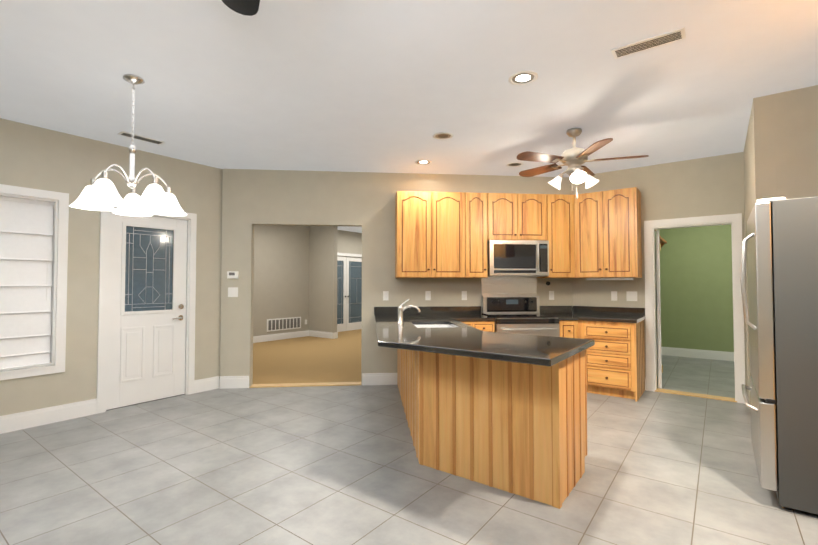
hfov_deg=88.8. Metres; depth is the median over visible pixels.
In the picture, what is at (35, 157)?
wall
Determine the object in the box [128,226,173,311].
window
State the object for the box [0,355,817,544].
floor
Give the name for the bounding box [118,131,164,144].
ceiling vent
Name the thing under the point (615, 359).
base cabinet
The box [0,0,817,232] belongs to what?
ceiling
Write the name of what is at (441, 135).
recessed light
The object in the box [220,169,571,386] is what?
wall
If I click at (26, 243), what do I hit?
roman shade
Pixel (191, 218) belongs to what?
door frame
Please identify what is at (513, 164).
recessed light
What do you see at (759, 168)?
wall
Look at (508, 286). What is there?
backsplash
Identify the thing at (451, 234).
upper cabinet
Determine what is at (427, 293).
outlet
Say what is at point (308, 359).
floor
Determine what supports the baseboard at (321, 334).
attached to the wall at (322, 278)
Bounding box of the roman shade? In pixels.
[0,196,53,368]
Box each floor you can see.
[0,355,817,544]
[249,329,361,387]
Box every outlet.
[383,291,388,299]
[425,291,430,299]
[462,291,466,299]
[549,291,553,299]
[611,291,616,300]
[626,291,636,300]
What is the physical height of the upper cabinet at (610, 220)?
1.060 m
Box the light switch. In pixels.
[228,287,237,296]
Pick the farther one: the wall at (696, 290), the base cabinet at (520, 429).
the wall at (696, 290)
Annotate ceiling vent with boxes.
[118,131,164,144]
[611,27,685,58]
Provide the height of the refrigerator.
1.798 m
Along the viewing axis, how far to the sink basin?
4.43 m
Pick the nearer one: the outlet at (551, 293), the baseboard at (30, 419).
the baseboard at (30, 419)
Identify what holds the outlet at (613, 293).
attached to the wall at (709, 186)
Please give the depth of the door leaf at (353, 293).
11.66 m
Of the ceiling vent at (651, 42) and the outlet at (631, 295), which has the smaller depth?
the ceiling vent at (651, 42)
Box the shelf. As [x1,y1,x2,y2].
[659,235,666,247]
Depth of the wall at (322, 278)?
10.05 m
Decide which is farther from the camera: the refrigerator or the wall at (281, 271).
the wall at (281, 271)
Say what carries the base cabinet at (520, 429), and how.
on the floor at (326, 465)
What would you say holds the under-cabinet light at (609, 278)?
attached to the upper cabinet at (610, 220)
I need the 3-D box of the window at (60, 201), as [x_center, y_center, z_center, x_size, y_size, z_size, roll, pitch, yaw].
[-3.599,0.083,3.631,0.140,1.700,0.970,-1,-2,37]
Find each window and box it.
[0,184,68,379]
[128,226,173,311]
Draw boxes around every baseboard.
[0,376,218,433]
[219,373,396,388]
[253,330,308,342]
[309,330,332,338]
[333,332,337,338]
[661,347,733,360]
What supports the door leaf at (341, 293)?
in the wall at (281, 271)
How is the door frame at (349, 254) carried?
attached to the wall at (281, 271)
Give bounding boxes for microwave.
[487,240,548,276]
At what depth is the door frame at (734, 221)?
4.82 m
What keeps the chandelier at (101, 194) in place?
hanging from the ceiling
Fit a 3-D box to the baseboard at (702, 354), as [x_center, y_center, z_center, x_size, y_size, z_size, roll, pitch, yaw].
[5.334,1.411,7.055,1.870,0.150,0.015,-1,-2,37]
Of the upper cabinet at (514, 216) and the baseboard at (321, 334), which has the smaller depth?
the upper cabinet at (514, 216)
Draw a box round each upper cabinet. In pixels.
[395,191,490,277]
[491,193,546,240]
[537,194,578,277]
[579,187,641,277]
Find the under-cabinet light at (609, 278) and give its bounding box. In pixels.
[586,278,633,279]
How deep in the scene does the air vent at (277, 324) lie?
9.71 m
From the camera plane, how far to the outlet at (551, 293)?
5.59 m
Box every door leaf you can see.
[337,256,345,331]
[346,257,361,330]
[655,230,662,387]
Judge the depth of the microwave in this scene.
5.15 m
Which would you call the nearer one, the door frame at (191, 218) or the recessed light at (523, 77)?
the recessed light at (523, 77)
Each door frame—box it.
[97,206,196,413]
[337,252,361,256]
[644,213,744,403]
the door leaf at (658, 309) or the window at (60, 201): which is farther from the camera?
the door leaf at (658, 309)
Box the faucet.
[397,299,420,324]
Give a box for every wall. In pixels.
[0,118,222,415]
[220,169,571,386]
[253,225,361,335]
[309,226,336,332]
[571,152,748,398]
[658,225,733,351]
[744,94,775,409]
[774,85,817,198]
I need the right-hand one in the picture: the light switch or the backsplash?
the backsplash
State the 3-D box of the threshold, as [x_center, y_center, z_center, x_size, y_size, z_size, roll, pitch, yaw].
[0.803,1.422,4.959,4.937,0.014,2.946,-1,-2,37]
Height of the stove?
1.135 m
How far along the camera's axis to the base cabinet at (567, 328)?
4.96 m
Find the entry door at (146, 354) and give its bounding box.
[106,211,187,409]
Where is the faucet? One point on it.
(401, 308)
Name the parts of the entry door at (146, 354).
entry door hardware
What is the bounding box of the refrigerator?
[740,197,817,513]
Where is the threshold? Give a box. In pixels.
[250,382,736,401]
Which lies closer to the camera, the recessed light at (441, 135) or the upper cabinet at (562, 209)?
the recessed light at (441, 135)
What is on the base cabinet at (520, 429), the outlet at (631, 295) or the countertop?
the countertop
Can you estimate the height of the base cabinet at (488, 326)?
0.860 m
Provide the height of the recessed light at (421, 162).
0.007 m
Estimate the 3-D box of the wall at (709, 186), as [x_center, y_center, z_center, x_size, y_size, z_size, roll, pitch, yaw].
[2.969,0.064,5.135,1.833,2.740,0.120,-1,-2,37]
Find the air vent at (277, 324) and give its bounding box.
[267,317,300,331]
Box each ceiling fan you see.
[222,0,259,15]
[517,128,648,198]
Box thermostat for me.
[227,271,238,278]
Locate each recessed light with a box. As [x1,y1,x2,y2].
[415,160,431,164]
[433,132,452,139]
[506,162,522,166]
[508,71,537,84]
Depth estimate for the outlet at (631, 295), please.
5.19 m
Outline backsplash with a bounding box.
[481,277,536,295]
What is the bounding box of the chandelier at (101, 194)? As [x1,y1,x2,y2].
[69,74,186,216]
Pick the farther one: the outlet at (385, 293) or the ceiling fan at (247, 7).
the outlet at (385, 293)
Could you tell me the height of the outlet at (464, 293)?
0.120 m
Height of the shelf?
0.440 m
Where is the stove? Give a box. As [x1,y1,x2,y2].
[482,296,559,336]
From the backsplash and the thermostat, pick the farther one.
the backsplash
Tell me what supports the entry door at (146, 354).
in the wall at (35, 157)
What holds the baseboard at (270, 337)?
attached to the wall at (281, 271)
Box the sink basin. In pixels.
[415,324,451,327]
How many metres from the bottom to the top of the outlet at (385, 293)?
0.120 m
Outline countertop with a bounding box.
[374,306,644,365]
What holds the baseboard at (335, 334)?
attached to the wall at (322, 278)
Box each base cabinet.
[397,324,586,508]
[460,321,494,331]
[558,320,579,337]
[584,320,644,401]
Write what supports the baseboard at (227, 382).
attached to the wall at (251, 198)
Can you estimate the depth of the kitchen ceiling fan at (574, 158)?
3.85 m

